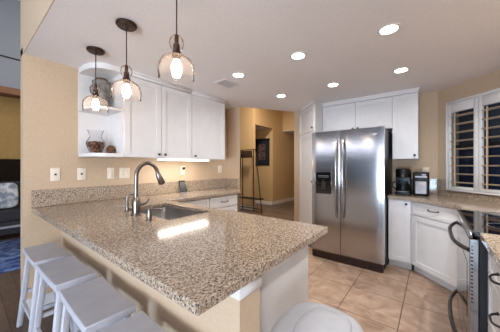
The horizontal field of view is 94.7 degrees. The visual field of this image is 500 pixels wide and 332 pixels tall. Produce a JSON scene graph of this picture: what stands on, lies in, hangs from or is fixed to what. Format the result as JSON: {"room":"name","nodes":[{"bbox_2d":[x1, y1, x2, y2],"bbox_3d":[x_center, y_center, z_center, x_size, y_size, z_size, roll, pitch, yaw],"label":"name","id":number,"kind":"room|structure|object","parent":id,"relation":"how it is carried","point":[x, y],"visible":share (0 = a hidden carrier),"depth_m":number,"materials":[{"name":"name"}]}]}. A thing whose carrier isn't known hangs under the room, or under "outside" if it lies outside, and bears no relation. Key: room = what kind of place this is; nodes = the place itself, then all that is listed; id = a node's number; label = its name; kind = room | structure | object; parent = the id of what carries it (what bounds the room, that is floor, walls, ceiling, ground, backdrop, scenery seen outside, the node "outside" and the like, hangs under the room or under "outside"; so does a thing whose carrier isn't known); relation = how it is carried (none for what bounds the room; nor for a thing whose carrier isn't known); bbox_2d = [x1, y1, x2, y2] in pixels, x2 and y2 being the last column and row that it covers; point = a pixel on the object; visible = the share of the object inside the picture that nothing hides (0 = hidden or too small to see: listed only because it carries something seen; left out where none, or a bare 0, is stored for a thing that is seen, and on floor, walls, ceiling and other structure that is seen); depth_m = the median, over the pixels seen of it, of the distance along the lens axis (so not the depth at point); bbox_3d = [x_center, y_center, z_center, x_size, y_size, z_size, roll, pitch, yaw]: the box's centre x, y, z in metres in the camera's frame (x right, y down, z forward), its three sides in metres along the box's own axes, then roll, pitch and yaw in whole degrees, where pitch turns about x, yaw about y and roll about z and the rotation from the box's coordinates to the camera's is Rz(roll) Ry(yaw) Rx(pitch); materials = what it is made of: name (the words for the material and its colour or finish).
{"room":"kitchen","nodes":[
{"label":"kitchen","id":0,"kind":"room"},
{"bbox_2d":[0,0,20,88],"bbox_3d":[-4.576,-2.266,4.248,0.248,1.680,9.400,0,0,38],"label":"wall","id":1,"kind":"structure","parent":0,"point":[10,10],"depth_m":4.25,"materials":[{"name":"grey paint"}]},
{"bbox_2d":[0,86,20,98],"bbox_3d":[-4.548,-1.366,4.226,0.317,0.120,9.400,0,0,38],"label":"beam","id":2,"kind":"structure","parent":1,"relation":"attached to","point":[10,92],"depth_m":4.22,"materials":[{"name":"brown wood"}]},
{"bbox_2d":[0,55,20,60],"bbox_3d":[-4.471,-1.986,4.165,0.020,0.020,9.400,0,0,38],"label":"ledge","id":3,"kind":"object","parent":1,"relation":"attached to","point":[0,55],"visible":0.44,"depth_m":4.24,"materials":[{"name":"grey"}]},
{"bbox_2d":[0,96,20,158],"bbox_3d":[-4.722,-0.906,4.363,0.120,4.400,9.400,0,0,38],"label":"wall","id":4,"kind":"structure","parent":0,"point":[10,108],"depth_m":4.42,"materials":[{"name":"paint"}]},
{"bbox_2d":[0,159,20,181],"bbox_3d":[-4.649,0.099,4.305,0.057,0.450,1.600,0,0,38],"label":"television","id":5,"kind":"object","parent":4,"relation":"attached to","point":[10,169],"visible":0.24,"depth_m":4.38,"materials":[{"name":"black plastic"}]},
{"bbox_2d":[23,0,54,53],"bbox_3d":[-0.512,-1.623,0.857,3.806,1.265,0.006,0,0,38],"label":"wall","id":6,"kind":"structure","parent":0,"point":[34,11],"depth_m":1.77,"materials":[{"name":"beige paint"}]},
{"bbox_2d":[21,0,226,298],"bbox_3d":[-1.220,-0.481,3.130,0.120,3.550,2.697,0,0,38],"label":"wall","id":7,"kind":"structure","parent":0,"point":[49,89],"depth_m":2.20,"materials":[{"name":"beige paint"}]},
{"bbox_2d":[26,291,54,309],"bbox_3d":[-1.925,1.244,2.125,0.018,0.100,0.246,0,0,38],"label":"baseboard","id":8,"kind":"structure","parent":7,"relation":"attached to","point":[49,297],"depth_m":2.15,"materials":[{"name":"white paint"}]},
{"bbox_2d":[50,168,59,180],"bbox_3d":[-1.866,0.085,2.208,0.008,0.124,0.074,0,0,38],"label":"wall plate","id":9,"kind":"object","parent":7,"relation":"attached to","point":[54,172],"visible":1,"depth_m":2.20,"materials":[{"name":"grey plastic"}]},
{"bbox_2d":[77,168,85,179],"bbox_3d":[-1.735,0.085,2.373,0.008,0.124,0.074,0,0,38],"label":"wall plate","id":10,"kind":"object","parent":7,"relation":"attached to","point":[81,172],"visible":1,"depth_m":2.37,"materials":[{"name":"grey plastic"}]},
{"bbox_2d":[78,62,123,157],"bbox_3d":[-1.519,-0.539,2.346,0.381,0.902,0.288,0,0,38],"label":"corner shelf","id":11,"kind":"object","parent":7,"relation":"attached to","point":[94,121],"visible":0.88,"depth_m":2.38,"materials":[{"name":"white paint"}]},
{"bbox_2d":[86,130,104,152],"bbox_3d":[-1.568,-0.240,2.339,0.166,0.236,0.166,0,0,38],"label":"glass vase","id":12,"kind":"object","parent":11,"relation":"on","point":[94,146],"visible":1,"depth_m":2.31,"materials":[{"name":"clear glass"}]},
{"bbox_2d":[89,77,112,105],"bbox_3d":[-1.527,-0.736,2.367,0.165,0.324,0.166,0,0,-2],"label":"urn","id":13,"kind":"object","parent":11,"relation":"on","point":[105,85],"visible":0.76,"depth_m":2.31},
{"bbox_2d":[106,145,114,152],"bbox_3d":[-1.448,-0.167,2.394,0.089,0.088,0.087,0,0,38],"label":"pinecone","id":14,"kind":"object","parent":11,"relation":"on","point":[110,149],"visible":0.96,"depth_m":2.37,"materials":[{"name":"brown plant"}]},
{"bbox_2d":[107,168,113,178],"bbox_3d":[-1.564,0.085,2.588,0.010,0.124,0.074,0,0,38],"label":"wall plate","id":15,"kind":"object","parent":7,"relation":"attached to","point":[110,171],"visible":1,"depth_m":2.58,"materials":[{"name":"white plastic"}]},
{"bbox_2d":[119,168,129,177],"bbox_3d":[-1.472,0.085,2.705,0.010,0.124,0.118,0,0,38],"label":"wall plate","id":16,"kind":"object","parent":7,"relation":"attached to","point":[123,172],"visible":1,"depth_m":2.70,"materials":[{"name":"white plastic"}]},
{"bbox_2d":[31,178,226,207],"bbox_3d":[-1.191,0.302,3.052,0.020,0.156,2.500,0,0,38],"label":"backsplash","id":17,"kind":"structure","parent":7,"relation":"attached to","point":[49,197],"depth_m":2.56,"materials":[{"name":"stone"}]},
{"bbox_2d":[114,68,192,158],"bbox_3d":[-1.157,-0.539,2.781,0.410,0.902,0.843,0,0,38],"label":"upper cabinet","id":18,"kind":"object","parent":7,"relation":"attached to","point":[159,125],"visible":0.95,"depth_m":2.62,"materials":[{"name":"white paint"}]},
{"bbox_2d":[158,158,208,160],"bbox_3d":[-0.850,-0.077,3.040,0.070,0.022,0.760,0,0,38],"label":"light","id":19,"kind":"object","parent":18,"relation":"attached to","point":[158,158],"visible":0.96,"depth_m":2.99,"materials":[{"name":"white paint"}]},
{"bbox_2d":[181,166,184,175],"bbox_3d":[-0.962,0.105,3.322,0.047,0.202,0.086,0,0,38],"label":"wall plate","id":20,"kind":"object","parent":7,"relation":"attached to","point":[182,167],"visible":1,"depth_m":3.32,"materials":[{"name":"white plastic"}]},
{"bbox_2d":[192,90,225,159],"bbox_3d":[-0.706,-0.539,3.353,0.410,0.902,0.610,0,0,38],"label":"upper cabinet","id":21,"kind":"object","parent":7,"relation":"attached to","point":[208,111],"visible":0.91,"depth_m":3.22,"materials":[{"name":"white paint"}]},
{"bbox_2d":[227,178,237,187],"bbox_3d":[-0.302,0.302,3.956,0.256,0.156,0.020,0,0,38],"label":"backsplash","id":22,"kind":"structure","parent":7,"relation":"attached to","point":[231,183],"depth_m":3.94,"materials":[{"name":"stone"}]},
{"bbox_2d":[0,200,293,331],"bbox_3d":[-0.480,1.306,4.073,12.200,0.021,14.200,0,0,38],"label":"floor","id":23,"kind":"structure","parent":0,"point":[10,282],"depth_m":2.39,"materials":[{"name":"brown wood"}]},
{"bbox_2d":[0,181,20,235],"bbox_3d":[-4.434,0.794,4.136,0.475,1.000,1.600,0,0,38],"label":"sofa","id":24,"kind":"object","parent":23,"relation":"on","point":[10,218],"visible":0.09,"depth_m":4.09,"materials":[{"name":"grey fabric"}]},
{"bbox_2d":[0,183,17,208],"bbox_3d":[-4.456,0.544,4.192,0.142,0.460,0.340,0,0,38],"label":"pillow","id":25,"kind":"object","parent":24,"relation":"on","point":[8,191],"visible":1,"depth_m":4.19,"materials":[{"name":"grey fabric"}]},
{"bbox_2d":[0,208,20,222],"bbox_3d":[-4.380,0.894,4.093,0.288,0.200,1.560,0,0,38],"label":"seat cushion","id":26,"kind":"object","parent":24,"relation":"on","point":[13,215],"depth_m":4.07,"materials":[{"name":"grey fabric"}]},
{"bbox_2d":[0,238,20,273],"bbox_3d":[-3.599,1.288,3.349,1.700,0.012,2.600,0,0,38],"label":"rug","id":27,"kind":"object","parent":23,"relation":"on","point":[10,250],"visible":0.19,"depth_m":3.28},
{"bbox_2d":[16,242,73,331],"bbox_3d":[-1.614,0.984,1.821,0.464,0.620,0.283,0,0,38],"label":"bar stool","id":28,"kind":"object","parent":23,"relation":"on","point":[39,254],"visible":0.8,"depth_m":1.79,"materials":[{"name":"white paint"}]},
{"bbox_2d":[33,256,96,331],"bbox_3d":[-1.208,0.984,1.512,0.464,0.620,0.284,0,0,37],"label":"bar stool","id":29,"kind":"object","parent":23,"relation":"on","point":[60,274],"visible":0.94,"depth_m":1.49,"materials":[{"name":"white paint"}]},
{"bbox_2d":[59,277,135,331],"bbox_3d":[-0.791,0.984,1.180,0.464,0.620,0.284,0,0,40],"label":"bar stool","id":30,"kind":"object","parent":23,"relation":"on","point":[94,305],"visible":1,"depth_m":1.14,"materials":[{"name":"white paint"}]},
{"bbox_2d":[100,311,166,331],"bbox_3d":[-0.389,0.984,0.855,0.464,0.620,0.284,0,0,38],"label":"bar stool","id":31,"kind":"object","parent":23,"relation":"on","point":[140,321],"visible":1,"depth_m":0.98,"materials":[{"name":"white paint"}]},
{"bbox_2d":[240,149,263,213],"bbox_3d":[0.060,0.414,6.485,0.846,1.764,0.223,0,0,38],"label":"rack","id":32,"kind":"object","parent":23,"relation":"on","point":[243,154],"visible":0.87,"depth_m":6.53,"materials":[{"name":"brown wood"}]},
{"bbox_2d":[240,196,263,199],"bbox_3d":[0.033,0.921,6.515,0.740,0.025,0.210,0,0,38],"label":"shelf","id":33,"kind":"object","parent":32,"relation":"attached to","point":[242,197],"depth_m":6.44,"materials":[{"name":"black metal"}]},
{"bbox_2d":[61,231,259,331],"bbox_3d":[-0.902,0.883,1.577,2.301,0.822,0.120,0,0,38],"label":"wall","id":34,"kind":"structure","parent":0,"point":[230,314],"depth_m":1.09,"materials":[{"name":"beige paint"}]},
{"bbox_2d":[230,275,261,300],"bbox_3d":[-0.902,0.445,1.567,2.314,0.052,0.134,0,0,38],"label":"cap","id":35,"kind":"object","parent":34,"relation":"on","point":[249,288],"visible":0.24,"depth_m":0.83,"materials":[{"name":"white paint"}]},
{"bbox_2d":[227,107,239,211],"bbox_3d":[-0.254,0.121,4.009,0.306,2.345,0.120,0,0,38],"label":"wall pier","id":36,"kind":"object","parent":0,"point":[233,114],"visible":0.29,"depth_m":3.94,"materials":[{"name":"beige paint"}]},
{"bbox_2d":[240,107,254,209],"bbox_3d":[-1.773,-0.481,8.214,4.840,3.550,0.100,0,0,38],"label":"wall","id":37,"kind":"structure","parent":0,"point":[247,115],"depth_m":6.81,"materials":[{"name":"beige paint"}]},
{"bbox_2d":[240,205,252,209],"bbox_3d":[-1.770,1.239,8.136,4.740,0.110,0.018,0,0,38],"label":"baseboard","id":38,"kind":"structure","parent":37,"relation":"attached to","point":[245,206],"depth_m":6.79,"materials":[{"name":"white paint"}]},
{"bbox_2d":[255,126,267,129],"bbox_3d":[-1.496,-1.251,8.677,4.700,0.070,0.970,0,0,38],"label":"ceiling","id":39,"kind":"structure","parent":0,"point":[256,127],"depth_m":7.54,"materials":[{"name":"paint"}]},
{"bbox_2d":[24,0,499,111],"bbox_3d":[0.565,-1.021,2.311,3.696,0.060,3.611,0,0,38],"label":"ceiling","id":40,"kind":"structure","parent":0,"point":[444,44],"depth_m":1.88,"materials":[{"name":"paint"}]},
{"bbox_2d":[82,46,108,112],"bbox_3d":[-1.319,-0.729,1.968,0.191,0.522,0.191,0,0,38],"label":"pendant lamp","id":41,"kind":"object","parent":40,"relation":"hanging from","point":[94,50],"visible":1,"depth_m":1.95,"materials":[{"name":"clear glass"}]},
{"bbox_2d":[92,83,99,109],"bbox_3d":[-1.319,-0.587,1.968,0.054,0.229,0.054,0,0,38],"label":"socket","id":42,"kind":"object","parent":41,"relation":"attached to","point":[95,103],"depth_m":1.95,"materials":[{"name":"brown"}]},
{"bbox_2d":[111,18,141,100],"bbox_3d":[-0.863,-0.729,1.609,0.191,0.522,0.191,0,0,38],"label":"pendant lamp","id":43,"kind":"object","parent":40,"relation":"hanging from","point":[127,25],"visible":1,"depth_m":1.59,"materials":[{"name":"clear glass"}]},
{"bbox_2d":[122,65,130,97],"bbox_3d":[-0.863,-0.587,1.609,0.054,0.229,0.054,0,0,38],"label":"socket","id":44,"kind":"object","parent":43,"relation":"attached to","point":[126,91],"depth_m":1.59,"materials":[{"name":"brown"}]},
{"bbox_2d":[158,0,194,81],"bbox_3d":[-0.395,-0.729,1.239,0.191,0.522,0.191,0,0,38],"label":"pendant lamp","id":45,"kind":"object","parent":40,"relation":"hanging from","point":[176,68],"visible":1,"depth_m":1.23,"materials":[{"name":"clear glass"}]},
{"bbox_2d":[171,35,181,77],"bbox_3d":[-0.395,-0.587,1.239,0.054,0.229,0.054,0,0,38],"label":"socket","id":46,"kind":"object","parent":45,"relation":"attached to","point":[176,68],"depth_m":1.22,"materials":[{"name":"brown"}]},
{"bbox_2d":[214,79,238,87],"bbox_3d":[-0.277,-0.987,2.773,0.190,0.008,0.250,0,0,38],"label":"ceiling vent","id":47,"kind":"object","parent":40,"relation":"in","point":[226,83],"visible":1,"depth_m":2.76,"materials":[{"name":"white metal"}]},
{"bbox_2d":[232,72,244,77],"bbox_3d":[-0.125,-0.986,2.513,0.148,0.008,0.148,0,0,38],"label":"recessed light","id":48,"kind":"object","parent":40,"relation":"in","point":[236,74],"visible":1,"depth_m":2.50,"materials":[{"name":"white paint"}]},
{"bbox_2d":[290,52,306,59],"bbox_3d":[0.434,-0.986,2.071,0.148,0.008,0.148,0,0,38],"label":"recessed light","id":49,"kind":"object","parent":40,"relation":"in","point":[296,55],"visible":1,"depth_m":2.06,"materials":[{"name":"white paint"}]},
{"bbox_2d":[327,82,338,86],"bbox_3d":[1.015,-0.986,2.813,0.148,0.008,0.148,0,0,38],"label":"recessed light","id":50,"kind":"object","parent":40,"relation":"in","point":[333,84],"visible":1,"depth_m":2.79,"materials":[{"name":"white paint"}]},
{"bbox_2d":[377,23,400,34],"bbox_3d":[1.008,-0.986,1.670,0.148,0.008,0.148,0,0,38],"label":"recessed light","id":51,"kind":"object","parent":40,"relation":"in","point":[390,28],"visible":1,"depth_m":1.66,"materials":[{"name":"white paint"}]},
{"bbox_2d":[393,67,409,72],"bbox_3d":[1.564,-0.986,2.384,0.148,0.008,0.148,0,0,38],"label":"recessed light","id":52,"kind":"object","parent":40,"relation":"in","point":[402,69],"visible":1,"depth_m":2.38,"materials":[{"name":"white paint"}]},
{"bbox_2d":[255,129,269,200],"bbox_3d":[-1.165,-0.006,9.097,4.700,2.600,0.100,0,0,38],"label":"wall","id":53,"kind":"structure","parent":0,"point":[263,170],"depth_m":7.75,"materials":[{"name":"beige paint"}]},
{"bbox_2d":[255,138,269,164],"bbox_3d":[0.402,-0.461,7.774,0.600,0.890,0.034,0,0,38],"label":"framed picture","id":54,"kind":"object","parent":53,"relation":"attached to","point":[262,146],"visible":0.82,"depth_m":7.76},
{"bbox_2d":[259,144,264,159],"bbox_3d":[0.402,-0.461,7.773,0.280,0.530,0.002,0,0,38],"label":"print","id":55,"kind":"object","parent":54,"relation":"attached to","point":[261,146],"depth_m":7.77},
{"bbox_2d":[255,200,272,204],"bbox_3d":[-1.108,1.239,8.977,4.738,0.110,0.018,0,0,38],"label":"baseboard","id":56,"kind":"structure","parent":53,"relation":"attached to","point":[256,201],"depth_m":7.71,"materials":[{"name":"white paint"}]},
{"bbox_2d":[255,108,293,201],"bbox_3d":[1.489,-0.481,8.570,0.120,3.550,4.500,0,0,38],"label":"wall","id":57,"kind":"structure","parent":0,"point":[281,143],"depth_m":7.81,"materials":[{"name":"beige paint"}]},
{"bbox_2d":[272,197,293,204],"bbox_3d":[1.807,1.239,8.861,0.018,0.110,3.448,0,0,38],"label":"baseboard","id":58,"kind":"structure","parent":57,"relation":"attached to","point":[292,198],"depth_m":8.01,"materials":[{"name":"white paint"}]},
{"bbox_2d":[283,111,293,130],"bbox_3d":[2.209,-1.731,8.957,0.529,1.050,2.800,0,0,38],"label":"wall","id":59,"kind":"structure","parent":0,"point":[288,117],"depth_m":7.88,"materials":[{"name":"beige paint"}]},
{"bbox_2d":[308,244,460,331],"bbox_3d":[0.654,1.304,2.433,3.687,0.020,3.270,0,0,38],"label":"floor","id":60,"kind":"structure","parent":0,"point":[396,299],"depth_m":2.28,"materials":[{"name":"tile"}]},
{"bbox_2d":[181,198,208,206],"bbox_3d":[-0.921,0.857,2.953,0.568,0.875,0.615,0,0,38],"label":"base cabinet","id":61,"kind":"object","parent":60,"relation":"on","point":[205,201],"visible":0.04,"depth_m":2.92,"materials":[{"name":"white paint"}]},
{"bbox_2d":[209,194,236,211],"bbox_3d":[-0.554,0.857,3.418,0.568,0.875,0.560,0,0,38],"label":"base cabinet","id":62,"kind":"object","parent":60,"relation":"on","point":[226,202],"visible":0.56,"depth_m":3.28,"materials":[{"name":"white paint"}]},
{"bbox_2d":[260,246,307,331],"bbox_3d":[-0.487,0.857,1.756,1.700,0.875,0.674,0,0,38],"label":"base cabinet","id":63,"kind":"object","parent":60,"relation":"on","point":[284,286],"visible":0.04,"depth_m":1.23,"materials":[{"name":"white paint"}]},
{"bbox_2d":[31,178,327,315],"bbox_3d":[-0.278,0.321,2.345,2.330,0.194,2.521,0,0,38],"label":"countertop","id":64,"kind":"structure","parent":63,"relation":"on","point":[198,261],"depth_m":1.25,"materials":[{"name":"stone"}]},
{"bbox_2d":[117,193,133,211],"bbox_3d":[-1.028,0.306,1.926,0.152,0.148,0.047,0,0,-25],"label":"water tap","id":65,"kind":"object","parent":64,"relation":"on","point":[126,206],"visible":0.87,"depth_m":1.92,"materials":[{"name":"silver metal"}]},
{"bbox_2d":[131,161,164,215],"bbox_3d":[-0.813,0.172,1.842,0.076,0.415,0.262,0,0,45],"label":"faucet","id":66,"kind":"object","parent":64,"relation":"on","point":[136,205],"visible":1,"depth_m":1.77,"materials":[{"name":"silver metal"}]},
{"bbox_2d":[146,208,160,220],"bbox_3d":[-0.684,0.338,1.627,0.048,0.082,0.106,0,0,38],"label":"soap dispenser","id":67,"kind":"object","parent":64,"relation":"on","point":[149,210],"visible":1,"depth_m":1.59,"materials":[{"name":"silver metal"}]},
{"bbox_2d":[141,207,199,219],"bbox_3d":[-0.719,0.524,1.979,0.712,0.210,0.405,0,0,38],"label":"sink","id":68,"kind":"object","parent":64,"relation":"in","point":[167,213],"visible":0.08,"depth_m":2.26,"materials":[{"name":"grey metal"}]},
{"bbox_2d":[179,180,187,192],"bbox_3d":[-0.938,0.296,3.241,0.100,0.166,0.128,0,0,-40],"label":"cordless phone","id":69,"kind":"object","parent":64,"relation":"on","point":[182,184],"visible":1,"depth_m":3.23,"materials":[{"name":"black plastic"}]},
{"bbox_2d":[299,99,322,245],"bbox_3d":[0.979,0.152,3.841,0.477,2.284,0.663,0,0,38],"label":"pantry cabinet","id":70,"kind":"object","parent":60,"relation":"on","point":[311,115],"visible":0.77,"depth_m":3.73,"materials":[{"name":"white paint"}]},
{"bbox_2d":[270,302,363,331],"bbox_3d":[0.264,0.955,0.903,0.330,0.677,0.386,0,0,38],"label":"trash can","id":71,"kind":"object","parent":60,"relation":"on","point":[306,316],"visible":1,"depth_m":0.93,"materials":[{"name":"white plastic"}]},
{"bbox_2d":[312,126,391,272],"bbox_3d":[1.463,0.405,3.305,0.908,1.777,0.849,0,0,38],"label":"refrigerator","id":72,"kind":"object","parent":60,"relation":"on","point":[352,168],"visible":0.98,"depth_m":2.98,"materials":[{"name":"silver metal"}]},
{"bbox_2d":[388,199,411,269],"bbox_3d":[2.023,0.857,3.075,0.239,0.875,0.574,0,0,38],"label":"base cabinet","id":73,"kind":"object","parent":60,"relation":"on","point":[399,211],"visible":0.95,"depth_m":2.88,"materials":[{"name":"white paint"}]},
{"bbox_2d":[411,201,458,293],"bbox_3d":[2.253,0.857,2.509,0.605,0.875,1.414,0,0,-7],"label":"base cabinet","id":74,"kind":"object","parent":60,"relation":"on","point":[433,252],"visible":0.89,"depth_m":2.49,"materials":[{"name":"white paint"}]},
{"bbox_2d":[388,178,499,212],"bbox_3d":[2.178,0.298,2.484,0.766,0.239,1.788,0,0,-7],"label":"countertop","id":75,"kind":"structure","parent":74,"relation":"on","point":[446,198],"depth_m":2.58,"materials":[{"name":"stone"}]},
{"bbox_2d":[392,168,411,195],"bbox_3d":[2.005,0.208,3.048,0.208,0.342,0.230,0,0,38],"label":"coffee maker","id":76,"kind":"object","parent":75,"relation":"on","point":[403,181],"visible":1,"depth_m":2.98,"materials":[{"name":"black plastic"}]},
{"bbox_2d":[395,168,410,177],"bbox_3d":[2.002,0.096,3.013,0.170,0.118,0.170,0,0,38],"label":"basket","id":77,"kind":"object","parent":76,"relation":"on","point":[402,172],"depth_m":2.95,"materials":[{"name":"black plastic"}]},
{"bbox_2d":[413,172,428,195],"bbox_3d":[2.179,0.230,2.930,0.166,0.300,0.220,0,0,38],"label":"brewer","id":78,"kind":"object","parent":75,"relation":"on","point":[420,179],"visible":1,"depth_m":2.86,"materials":[{"name":"black plastic"}]},
{"bbox_2d":[448,209,499,331],"bbox_3d":[1.780,0.838,1.494,0.746,0.913,0.864,0,0,38],"label":"range","id":79,"kind":"object","parent":60,"relation":"on","point":[472,255],"visible":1,"depth_m":1.38,"materials":[{"name":"silver glass"}]},
{"bbox_2d":[460,210,499,236],"bbox_3d":[1.815,0.395,1.466,0.656,0.026,0.864,0,0,38],"label":"cooktop","id":80,"kind":"object","parent":79,"relation":"in","point":[474,223],"depth_m":1.55,"materials":[{"name":"black glass"}]},
{"bbox_2d":[488,252,499,331],"bbox_3d":[1.066,0.857,0.499,0.645,0.875,1.565,0,0,38],"label":"base cabinet","id":81,"kind":"object","parent":60,"relation":"on","point":[493,269],"visible":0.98,"depth_m":1.17,"materials":[{"name":"white paint"}]},
{"bbox_2d":[480,233,499,267],"bbox_3d":[1.065,0.399,0.490,0.635,0.038,1.588,0,0,38],"label":"countertop","id":82,"kind":"structure","parent":81,"relation":"on","point":[491,242],"depth_m":1.12,"materials":[{"name":"stone"}]},
{"bbox_2d":[389,91,437,193],"bbox_3d":[1.785,0.121,3.706,1.930,2.345,0.120,0,0,38],"label":"wall","id":83,"kind":"structure","parent":0,"point":[428,102],"depth_m":3.14,"materials":[{"name":"beige paint"}]},
{"bbox_2d":[294,111,299,221],"bbox_3d":[0.928,0.121,4.287,0.135,2.345,0.270,0,0,38],"label":"door frame","id":84,"kind":"structure","parent":83,"relation":"attached to","point":[296,114],"depth_m":4.21,"materials":[{"name":"beige paint"}]},
{"bbox_2d":[322,92,391,131],"bbox_3d":[1.635,-0.748,3.515,0.956,0.484,0.363,0,0,38],"label":"upper cabinet","id":85,"kind":"object","parent":83,"relation":"attached to","point":[372,110],"visible":0.84,"depth_m":3.35,"materials":[{"name":"white paint"}]},
{"bbox_2d":[392,87,420,159],"bbox_3d":[2.127,-0.539,3.127,0.296,0.902,0.363,0,0,38],"label":"upper cabinet","id":86,"kind":"object","parent":83,"relation":"attached to","point":[405,103],"visible":1,"depth_m":3.02,"materials":[{"name":"white paint"}]},
{"bbox_2d":[422,167,428,171],"bbox_3d":[2.398,0.084,3.140,0.075,0.120,0.007,0,0,38],"label":"wall plate","id":87,"kind":"object","parent":83,"relation":"attached to","point":[424,169],"visible":0.68,"depth_m":3.14,"materials":[{"name":"grey plastic"}]},
{"bbox_2d":[411,178,499,202],"bbox_3d":[2.483,0.279,2.699,0.258,0.201,1.463,0,0,-19],"label":"backsplash","id":88,"kind":"structure","parent":83,"relation":"attached to","point":[441,183],"depth_m":2.85,"materials":[{"name":"stone"}]},
{"bbox_2d":[438,70,499,186],"bbox_3d":[2.621,0.121,2.511,0.120,2.345,1.110,0,0,-7],"label":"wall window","id":89,"kind":"structure","parent":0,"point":[490,81],"depth_m":2.90,"materials":[{"name":"beige paint"}]},
{"bbox_2d":[448,97,477,191],"bbox_3d":[2.506,-0.235,2.715,0.079,1.047,0.341,0,0,-7],"label":"plantation shutter","id":90,"kind":"object","parent":89,"relation":"attached to","point":[472,103],"visible":0.98,"depth_m":2.72,"materials":[{"name":"white paint"}]},
{"bbox_2d":[446,88,499,195],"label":"window","id":91,"kind":"structure","parent":89,"relation":"attached to","point":[497,89],"depth_m":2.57,"materials":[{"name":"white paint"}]},
{"bbox_2d":[478,91,499,193],"bbox_3d":[2.546,-0.235,2.374,0.079,1.047,0.341,0,0,-7],"label":"plantation shutter","id":92,"kind":"object","parent":89,"relation":"attached to","point":[492,98],"visible":1,"depth_m":2.47,"materials":[{"name":"white paint"}]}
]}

